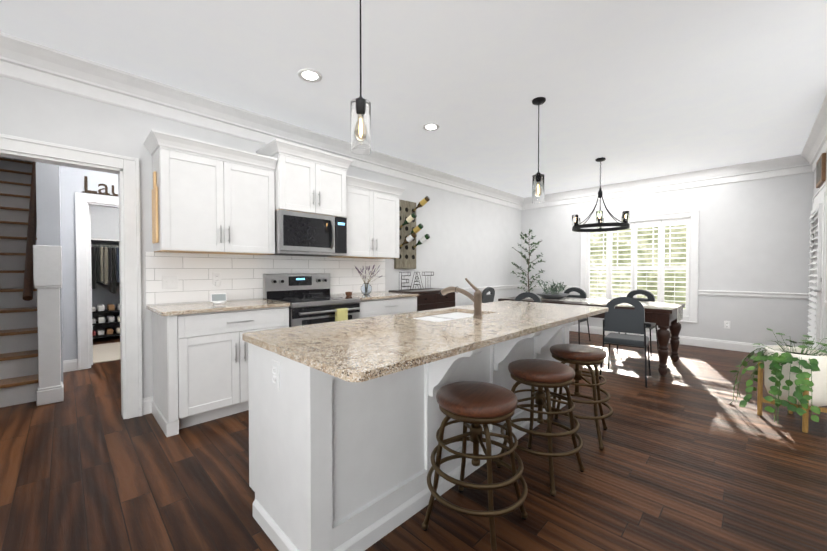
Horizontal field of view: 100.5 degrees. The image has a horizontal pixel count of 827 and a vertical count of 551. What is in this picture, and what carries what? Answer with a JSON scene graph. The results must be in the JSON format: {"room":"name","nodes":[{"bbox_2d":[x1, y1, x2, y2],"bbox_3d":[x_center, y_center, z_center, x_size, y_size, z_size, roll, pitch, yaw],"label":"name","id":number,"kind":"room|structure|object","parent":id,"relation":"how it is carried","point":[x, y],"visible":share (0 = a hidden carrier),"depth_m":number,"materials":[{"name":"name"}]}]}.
{"room":"dining room","nodes":[
{"label":"dining room","id":0,"kind":"room"},
{"bbox_2d":[2,157,32,162],"bbox_3d":[-6.564,-1.385,5.503,0.100,5.000,1.000,1,1,45],"label":"wall","id":1,"kind":"structure","parent":0,"point":[17,159],"depth_m":5.59,"materials":[{"name":"paint"}]},
{"bbox_2d":[36,162,62,381],"bbox_3d":[-3.785,-0.223,3.591,1.110,2.740,0.150,1,1,45],"label":"wall","id":2,"kind":"structure","parent":0,"point":[48,207],"depth_m":3.20,"materials":[{"name":"paint"}]},
{"bbox_2d":[60,166,117,360],"bbox_3d":[-3.574,-0.241,4.681,0.120,2.740,2.000,1,1,45],"label":"wall","id":3,"kind":"structure","parent":0,"point":[71,181],"depth_m":4.09,"materials":[{"name":"paint"}]},
{"bbox_2d":[63,359,77,371],"bbox_3d":[-3.568,1.062,4.612,0.016,0.137,1.880,1,1,45],"label":"baseboard","id":4,"kind":"structure","parent":3,"relation":"attached to","point":[70,365],"depth_m":4.09,"materials":[{"name":"paint"}]},
{"bbox_2d":[89,205,92,364],"bbox_3d":[-4.308,0.112,4.558,0.815,2.014,0.038,1,1,45],"label":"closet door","id":5,"kind":"structure","parent":3,"relation":"in","point":[90,284],"depth_m":4.31,"materials":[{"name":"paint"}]},
{"bbox_2d":[75,192,118,369],"bbox_3d":[-3.722,0.068,4.516,0.156,2.127,1.004,1,1,45],"label":"door frame","id":6,"kind":"structure","parent":3,"relation":"attached to","point":[83,201],"depth_m":4.16,"materials":[{"name":"paint"}]},
{"bbox_2d":[82,191,115,195],"bbox_3d":[-3.614,-1.015,4.533,0.011,0.012,1.090,1,1,45],"label":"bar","id":7,"kind":"object","parent":3,"relation":"attached to","point":[98,193],"visible":0.36,"depth_m":4.25,"materials":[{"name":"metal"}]},
{"bbox_2d":[84,176,117,195],"bbox_3d":[-3.675,-1.080,4.477,0.024,0.251,0.876,1,1,45],"label":"sign","id":8,"kind":"object","parent":3,"relation":"attached to","point":[99,190],"visible":0.38,"depth_m":4.25,"materials":[{"name":"metal"}]},
{"bbox_2d":[91,206,119,338],"bbox_3d":[-5.305,-0.269,6.386,0.120,2.740,2.000,1,1,45],"label":"wall","id":9,"kind":"structure","parent":0,"point":[104,222],"depth_m":6.12,"materials":[{"name":"paint"}]},
{"bbox_2d":[91,239,118,246],"bbox_3d":[-5.100,-0.699,6.178,0.445,0.392,1.750,1,1,45],"label":"closet shelf","id":10,"kind":"object","parent":9,"relation":"attached to","point":[102,240],"depth_m":5.88,"materials":[{"name":"white plastic"}]},
{"bbox_2d":[91,244,119,293],"bbox_3d":[-5.058,-0.119,6.127,0.480,0.838,1.654,1,1,45],"label":"hanging clothes","id":11,"kind":"object","parent":10,"relation":"hanging from","point":[105,264],"visible":0.27,"depth_m":5.74,"materials":[{"name":"fabric"}]},
{"bbox_2d":[0,76,521,397],"bbox_3d":[-1.225,-0.230,3.974,0.120,2.740,10.330,1,1,45],"label":"wall","id":12,"kind":"structure","parent":0,"point":[473,241],"depth_m":3.38,"materials":[{"name":"paint"}]},
{"bbox_2d":[0,134,142,418],"bbox_3d":[-2.630,0.108,2.534,0.157,2.112,0.966,1,1,45],"label":"door frame","id":13,"kind":"structure","parent":12,"relation":"attached to","point":[125,169],"depth_m":2.77,"materials":[{"name":"paint"}]},
{"bbox_2d":[142,396,152,414],"bbox_3d":[-1.176,1.073,3.948,0.016,0.137,10.090,1,1,45],"label":"baseboard","id":14,"kind":"structure","parent":12,"relation":"attached to","point":[147,404],"depth_m":2.88,"materials":[{"name":"paint"}]},
{"bbox_2d":[144,129,276,254],"bbox_3d":[-1.759,-0.652,3.056,0.390,0.902,0.953,1,1,45],"label":"upper cabinet","id":15,"kind":"object","parent":12,"relation":"attached to","point":[213,198],"visible":1,"depth_m":2.91,"materials":[{"name":"paint"}]},
{"bbox_2d":[152,171,158,243],"bbox_3d":[-2.073,-0.545,2.759,0.170,0.570,0.018,1,1,45],"label":"cutting board","id":16,"kind":"object","parent":15,"relation":"hanging from","point":[155,232],"visible":1,"depth_m":2.73,"materials":[{"name":"brown wood"}]},
{"bbox_2d":[0,32,523,209],"bbox_3d":[-1.137,-1.480,3.868,0.125,0.235,10.090,1,1,45],"label":"crown molding","id":17,"kind":"structure","parent":12,"relation":"attached to","point":[22,60],"depth_m":3.00,"materials":[{"name":"paint"}]},
{"bbox_2d":[145,252,384,305],"bbox_3d":[-1.311,0.034,3.803,0.003,0.498,2.622,1,1,45],"label":"tile backsplash","id":18,"kind":"structure","parent":12,"relation":"attached to","point":[241,277],"depth_m":3.37,"materials":[{"name":"white tile"}]},
{"bbox_2d":[162,275,177,288],"bbox_3d":[-2.108,0.057,2.982,0.014,0.115,0.115,1,1,45],"label":"outlet","id":19,"kind":"object","parent":18,"relation":"attached to","point":[169,281],"depth_m":2.98,"materials":[{"name":"white plastic"}]},
{"bbox_2d":[213,272,220,285],"bbox_3d":[-1.845,0.036,3.236,0.031,0.132,0.070,1,1,45],"label":"outlet","id":20,"kind":"object","parent":18,"relation":"attached to","point":[216,275],"depth_m":3.23,"materials":[{"name":"white plastic"}]},
{"bbox_2d":[256,139,353,217],"bbox_3d":[-1.127,-0.947,3.635,0.470,0.630,0.866,1,1,45],"label":"upper cabinet","id":21,"kind":"object","parent":12,"relation":"attached to","point":[310,180],"visible":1,"depth_m":3.45,"materials":[{"name":"paint"}]},
{"bbox_2d":[271,210,346,256],"bbox_3d":[-1.127,-0.422,3.643,0.471,0.415,0.754,1,1,45],"label":"microwave","id":22,"kind":"object","parent":21,"relation":"attached to","point":[302,234],"visible":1,"depth_m":3.47,"materials":[{"name":"silver metal"}]},
{"bbox_2d":[331,175,405,258],"bbox_3d":[-0.563,-0.671,4.269,0.390,0.902,0.923,1,1,45],"label":"upper cabinet","id":23,"kind":"object","parent":12,"relation":"attached to","point":[372,212],"visible":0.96,"depth_m":4.13,"materials":[{"name":"paint"}]},
{"bbox_2d":[394,196,429,268],"bbox_3d":[-0.010,-0.617,4.894,0.306,1.046,0.440,1,1,45],"label":"wine rack","id":24,"kind":"object","parent":12,"relation":"attached to","point":[409,229],"visible":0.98,"depth_m":4.93,"materials":[{"name":"brown wood"}]},
{"bbox_2d":[455,284,521,292],"bbox_3d":[1.001,0.258,6.135,0.030,0.085,3.900,1,1,45],"label":"trim","id":25,"kind":"structure","parent":12,"relation":"attached to","point":[502,287],"depth_m":6.82,"materials":[{"name":"paint"}]},
{"bbox_2d":[0,331,826,550],"bbox_3d":[-1.004,1.174,3.780,10.900,0.060,10.330,1,1,45],"label":"floor","id":26,"kind":"structure","parent":0,"point":[689,457],"depth_m":1.99,"materials":[{"name":"brown wood"}]},
{"bbox_2d":[0,158,38,407],"bbox_3d":[-5.154,-0.262,4.132,3.856,2.800,0.996,1,1,45],"label":"stairs","id":27,"kind":"structure","parent":26,"relation":"on","point":[19,381],"depth_m":3.66,"materials":[{"name":"paint"}]},
{"bbox_2d":[33,245,63,405],"bbox_3d":[-3.310,0.441,3.127,0.188,1.427,0.176,1,1,45],"label":"newel post","id":28,"kind":"object","parent":26,"relation":"on","point":[47,269],"visible":1,"depth_m":3.09,"materials":[{"name":"paint"}]},
{"bbox_2d":[92,303,119,336],"bbox_3d":[-5.077,0.795,6.137,0.440,0.620,1.600,1,1,45],"label":"shoe rack","id":29,"kind":"object","parent":26,"relation":"on","point":[109,320],"visible":0.15,"depth_m":5.81,"materials":[{"name":"black metal"}]},
{"bbox_2d":[93,342,120,363],"bbox_3d":[-4.184,1.112,5.374,1.430,0.012,1.400,1,1,45],"label":"rug","id":30,"kind":"object","parent":26,"relation":"on","point":[106,352],"depth_m":4.97,"materials":[{"name":"beige fabric"}]},
{"bbox_2d":[152,307,288,436],"bbox_3d":[-1.655,0.718,2.997,0.652,0.877,0.923,1,1,45],"label":"base cabinet","id":31,"kind":"object","parent":26,"relation":"on","point":[200,367],"visible":0.85,"depth_m":2.67,"materials":[{"name":"paint"}]},
{"bbox_2d":[146,299,289,315],"bbox_3d":[-1.669,0.265,2.984,0.640,0.030,0.949,1,1,45],"label":"countertop","id":32,"kind":"structure","parent":31,"relation":"on","point":[186,308],"depth_m":2.80,"materials":[{"name":"stone"}]},
{"bbox_2d":[211,293,226,303],"bbox_3d":[-1.722,0.204,3.049,0.092,0.087,0.128,1,1,45],"label":"smart display","id":33,"kind":"object","parent":32,"relation":"on","point":[220,298],"visible":1,"depth_m":3.04,"materials":[{"name":"white plastic"}]},
{"bbox_2d":[263,273,359,326],"bbox_3d":[-1.036,0.565,3.570,0.710,1.165,0.758,1,1,45],"label":"range","id":34,"kind":"object","parent":26,"relation":"on","point":[309,298],"visible":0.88,"depth_m":3.53,"materials":[{"name":"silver metal"}]},
{"bbox_2d":[335,308,347,320],"bbox_3d":[-0.713,0.445,3.407,0.037,0.240,0.125,1,1,45],"label":"hanging towel","id":35,"kind":"object","parent":34,"relation":"hanging from","point":[341,314],"visible":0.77,"depth_m":3.39,"materials":[{"name":"yellow fabric"}]},
{"bbox_2d":[359,296,416,317],"bbox_3d":[-0.477,0.699,4.192,0.652,0.877,0.902,1,1,45],"label":"base cabinet","id":36,"kind":"object","parent":26,"relation":"on","point":[377,307],"visible":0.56,"depth_m":3.95,"materials":[{"name":"paint"}]},
{"bbox_2d":[336,292,418,300],"bbox_3d":[-0.480,0.245,4.191,0.640,0.030,0.907,1,1,45],"label":"countertop","id":37,"kind":"structure","parent":36,"relation":"on","point":[376,295],"depth_m":4.03,"materials":[{"name":"stone"}]},
{"bbox_2d":[355,265,380,294],"bbox_3d":[-0.569,0.046,4.184,0.384,0.367,0.339,1,1,45],"label":"vase","id":38,"kind":"object","parent":37,"relation":"on","point":[366,288],"visible":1,"depth_m":4.13,"materials":[{"name":"clear glass"}]},
{"bbox_2d":[389,288,454,310],"bbox_3d":[0.150,0.663,4.898,0.493,0.925,0.915,1,1,45],"label":"sideboard","id":39,"kind":"object","parent":26,"relation":"on","point":[430,299],"visible":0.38,"depth_m":4.69,"materials":[{"name":"brown wood"}]},
{"bbox_2d":[399,272,433,290],"bbox_3d":[0.052,0.074,4.905,0.053,0.255,0.680,1,1,45],"label":"eat letters","id":40,"kind":"object","parent":39,"relation":"on","point":[415,281],"visible":1,"depth_m":4.87,"materials":[{"name":"metal"}]},
{"bbox_2d":[243,312,603,550],"bbox_3d":[0.393,0.739,2.354,0.900,0.854,2.622,1,1,45],"label":"kitchen island","id":41,"kind":"object","parent":26,"relation":"on","point":[346,417],"depth_m":1.56,"materials":[{"name":"paint"}]},
{"bbox_2d":[242,300,608,383],"bbox_3d":[0.400,0.298,2.340,0.980,0.030,2.650,1,1,45],"label":"island countertop","id":42,"kind":"structure","parent":41,"relation":"on","point":[358,351],"depth_m":1.65,"materials":[{"name":"beige stone"}]},
{"bbox_2d":[414,308,485,319],"bbox_3d":[0.256,0.404,2.491,0.397,0.211,0.692,1,1,45],"label":"sink","id":43,"kind":"object","parent":42,"relation":"in","point":[455,315],"depth_m":2.62,"materials":[{"name":"white ceramic"}]},
{"bbox_2d":[440,278,482,317],"bbox_3d":[0.328,0.149,2.423,0.364,0.263,0.065,1,1,45],"label":"faucet","id":44,"kind":"object","parent":42,"relation":"on","point":[476,298],"visible":1,"depth_m":2.33,"materials":[{"name":"brown metal"}]},
{"bbox_2d":[422,381,527,550],"bbox_3d":[0.296,0.865,1.631,0.467,0.628,0.467,1,1,37],"label":"bar stool","id":45,"kind":"object","parent":26,"relation":"on","point":[475,404],"visible":1,"depth_m":1.55,"materials":[{"name":"aged brass"},{"name":"leather"}]},
{"bbox_2d":[482,287,494,302],"bbox_3d":[1.388,0.654,5.872,0.524,0.912,0.448,1,1,45],"label":"dining chair","id":46,"kind":"object","parent":26,"relation":"on","point":[487,298],"visible":0.27,"depth_m":5.93,"materials":[{"name":"metal"}]},
{"bbox_2d":[511,229,544,291],"bbox_3d":[2.296,0.086,6.901,0.680,2.014,0.681,1,1,45],"label":"tree","id":47,"kind":"object","parent":26,"relation":"on","point":[527,261],"visible":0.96,"depth_m":6.86,"materials":[{"name":"green plant"}]},
{"bbox_2d":[515,292,541,302],"bbox_3d":[1.595,0.674,4.629,0.448,0.912,0.524,1,1,45],"label":"dining chair","id":48,"kind":"object","parent":26,"relation":"on","point":[524,295],"visible":0.25,"depth_m":4.53,"materials":[{"name":"metal"}]},
{"bbox_2d":[496,359,584,496],"bbox_3d":[0.766,0.857,2.080,0.467,0.628,0.467,-1,1,-40],"label":"bar stool","id":49,"kind":"object","parent":26,"relation":"on","point":[540,374],"visible":0.88,"depth_m":1.99,"materials":[{"name":"aged brass"},{"name":"leather"}]},
{"bbox_2d":[564,287,590,343],"bbox_3d":[2.655,0.655,5.775,0.448,0.912,0.524,1,1,45],"label":"dining chair","id":50,"kind":"object","parent":26,"relation":"on","point":[581,292],"visible":0.4,"depth_m":5.78,"materials":[{"name":"metal"}]},
{"bbox_2d":[545,344,612,449],"bbox_3d":[1.208,0.850,2.543,0.467,0.628,0.467,1,1,33],"label":"bar stool","id":51,"kind":"object","parent":26,"relation":"on","point":[577,355],"visible":0.79,"depth_m":2.44,"materials":[{"name":"aged brass"},{"name":"leather"}]},
{"bbox_2d":[498,296,684,375],"bbox_3d":[2.421,0.743,4.898,2.160,0.765,1.000,1,1,45],"label":"dining table","id":52,"kind":"object","parent":26,"relation":"on","point":[664,319],"visible":0.38,"depth_m":4.03,"materials":[{"name":"brown wood"}]},
{"bbox_2d":[540,297,608,302],"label":"table runner","id":53,"kind":"object","parent":52,"relation":"on","point":[563,299],"depth_m":4.91,"materials":[{"name":"white fabric"}]},
{"bbox_2d":[535,279,568,298],"bbox_3d":[2.092,0.201,5.197,0.480,0.303,0.503,1,1,45],"label":"centerpiece","id":54,"kind":"object","parent":53,"relation":"on","point":[554,294],"visible":1,"depth_m":5.11,"materials":[{"name":"plant"}]},
{"bbox_2d":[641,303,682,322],"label":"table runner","id":55,"kind":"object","parent":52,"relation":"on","point":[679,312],"depth_m":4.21,"materials":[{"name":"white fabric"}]},
{"bbox_2d":[599,297,650,387],"bbox_3d":[2.381,0.687,3.856,0.448,0.912,0.524,1,1,39],"label":"dining chair","id":56,"kind":"object","parent":26,"relation":"on","point":[624,320],"visible":0.96,"depth_m":3.73,"materials":[{"name":"black metal"}]},
{"bbox_2d":[616,289,658,356],"bbox_3d":[3.338,0.666,5.116,0.448,0.912,0.524,1,1,45],"label":"dining chair","id":57,"kind":"object","parent":26,"relation":"on","point":[649,298],"visible":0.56,"depth_m":5.11,"materials":[{"name":"black metal"}]},
{"bbox_2d":[730,328,826,432],"bbox_3d":[2.911,0.813,2.804,0.734,0.705,0.732,0,1,-7],"label":"planter","id":58,"kind":"object","parent":26,"relation":"on","point":[795,379],"visible":1,"depth_m":2.62,"materials":[{"name":"ceramic"}]},
{"bbox_2d":[0,0,826,197],"bbox_3d":[0.806,-1.597,1.952,5.820,0.060,10.330,1,1,45],"label":"ceiling","id":59,"kind":"structure","parent":0,"point":[631,90],"depth_m":2.64,"materials":[{"name":"paint"}]},
{"bbox_2d":[298,69,321,82],"bbox_3d":[-0.816,-1.573,2.714,0.184,0.012,0.184,1,1,45],"label":"recessed light","id":60,"kind":"object","parent":59,"relation":"in","point":[310,75],"visible":0.98,"depth_m":2.71,"materials":[{"name":"white plastic"}]},
{"bbox_2d":[350,0,370,154],"bbox_3d":[-0.271,-1.101,1.764,0.120,0.924,0.120,1,1,45],"label":"pendant light","id":61,"kind":"object","parent":59,"relation":"hanging from","point":[360,110],"visible":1,"depth_m":1.73,"materials":[{"name":"clear glass"}]},
{"bbox_2d":[422,123,439,130],"bbox_3d":[0.188,-1.589,3.691,0.184,0.012,0.184,1,1,45],"label":"recessed light","id":62,"kind":"object","parent":59,"relation":"in","point":[430,127],"visible":1,"depth_m":3.69,"materials":[{"name":"white plastic"}]},
{"bbox_2d":[532,97,545,203],"bbox_3d":[1.133,-1.123,3.118,0.120,0.924,0.120,1,1,45],"label":"pendant light","id":63,"kind":"object","parent":59,"relation":"hanging from","point":[538,187],"visible":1,"depth_m":3.08,"materials":[{"name":"clear glass"}]},
{"bbox_2d":[572,157,629,231],"bbox_3d":[2.584,-1.124,4.763,0.747,0.976,0.747,1,1,45],"label":"chandelier","id":64,"kind":"object","parent":59,"relation":"hanging from","point":[600,224],"visible":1,"depth_m":4.73,"materials":[{"name":"black metal"}]},
{"bbox_2d":[521,172,813,347],"bbox_3d":[3.929,-0.263,6.063,4.290,2.740,0.120,1,1,45],"label":"wall","id":65,"kind":"structure","parent":0,"point":[754,236],"depth_m":5.14,"materials":[{"name":"paint"}]},
{"bbox_2d":[580,210,698,322],"bbox_3d":[3.890,-0.148,6.069,1.760,1.780,0.130,1,1,45],"label":"dining room window","id":66,"kind":"structure","parent":65,"relation":"in","point":[690,220],"depth_m":5.87,"materials":[{"name":"paint"}]},
{"bbox_2d":[522,284,808,299],"bbox_3d":[3.833,0.259,6.061,4.170,0.085,0.030,1,1,45],"label":"trim","id":67,"kind":"structure","parent":65,"relation":"attached to","point":[780,295],"depth_m":5.04,"materials":[{"name":"paint"}]},
{"bbox_2d":[522,155,811,209],"bbox_3d":[3.800,-1.515,5.998,4.170,0.235,0.125,1,1,45],"label":"crown molding","id":68,"kind":"structure","parent":65,"relation":"attached to","point":[782,166],"depth_m":5.47,"materials":[{"name":"paint"}]},
{"bbox_2d":[569,324,769,353],"bbox_3d":[3.838,1.038,6.078,4.170,0.137,0.016,1,1,45],"label":"baseboard","id":69,"kind":"structure","parent":65,"relation":"attached to","point":[721,344],"depth_m":5.40,"materials":[{"name":"paint"}]},
{"bbox_2d":[724,321,729,328],"bbox_3d":[4.734,0.746,5.194,0.070,0.115,0.010,1,1,45],"label":"outlet","id":70,"kind":"object","parent":65,"relation":"attached to","point":[726,324],"visible":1,"depth_m":5.19,"materials":[{"name":"white plastic"}]},
{"bbox_2d":[813,152,826,195],"bbox_3d":[4.481,-0.224,3.653,0.120,2.740,2.540,1,1,45],"label":"wall","id":71,"kind":"structure","parent":0,"point":[815,189],"depth_m":4.43,"materials":[{"name":"paint"}]},
{"bbox_2d":[801,94,826,171],"bbox_3d":[4.353,-1.477,3.671,0.135,0.235,2.665,1,1,45],"label":"crown molding","id":72,"kind":"structure","parent":71,"relation":"attached to","point":[815,148],"depth_m":3.54,"materials":[{"name":"paint"}]},
{"bbox_2d":[807,192,825,349],"bbox_3d":[4.673,0.119,4.003,0.088,2.018,0.960,1,1,45],"label":"window shutter","id":73,"kind":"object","parent":71,"relation":"in","point":[816,273],"depth_m":3.78,"materials":[{"name":"paint"}]},
{"bbox_2d":[812,180,826,350],"bbox_3d":[4.693,0.074,3.982,0.032,2.132,1.164,1,1,45],"label":"door frame","id":74,"kind":"structure","parent":71,"relation":"attached to","point":[820,191],"depth_m":3.58,"materials":[{"name":"paint"}]},
{"bbox_2d":[816,153,825,187],"bbox_3d":[4.706,-1.205,3.977,0.032,0.310,0.480,1,1,45],"label":"picture frame","id":75,"kind":"object","parent":71,"relation":"attached to","point":[821,171],"visible":0.98,"depth_m":3.87,"materials":[{"name":"brown wood"}]},
{"bbox_3d":[-5.099,-0.244,4.864,2.310,2.740,0.120,1,1,45],"label":"wall","id":76,"kind":"structure","parent":0,"visible":0},
{"bbox_2d":[22,162,36,300],"bbox_3d":[-4.753,-1.333,4.350,3.540,3.089,0.093,1,1,45],"label":"stair handrail","id":77,"kind":"object","parent":76,"relation":"attached to","point":[28,285],"visible":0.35,"depth_m":3.55,"materials":[{"name":"brown wood"}]},
{"label":"outside","id":78,"kind":"structure","parent":0,"visible":0},
{"bbox_2d":[590,225,686,308],"bbox_3d":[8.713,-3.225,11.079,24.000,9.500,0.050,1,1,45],"label":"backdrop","id":79,"kind":"structure","parent":78,"point":[644,261],"depth_m":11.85,"materials":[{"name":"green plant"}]}
]}

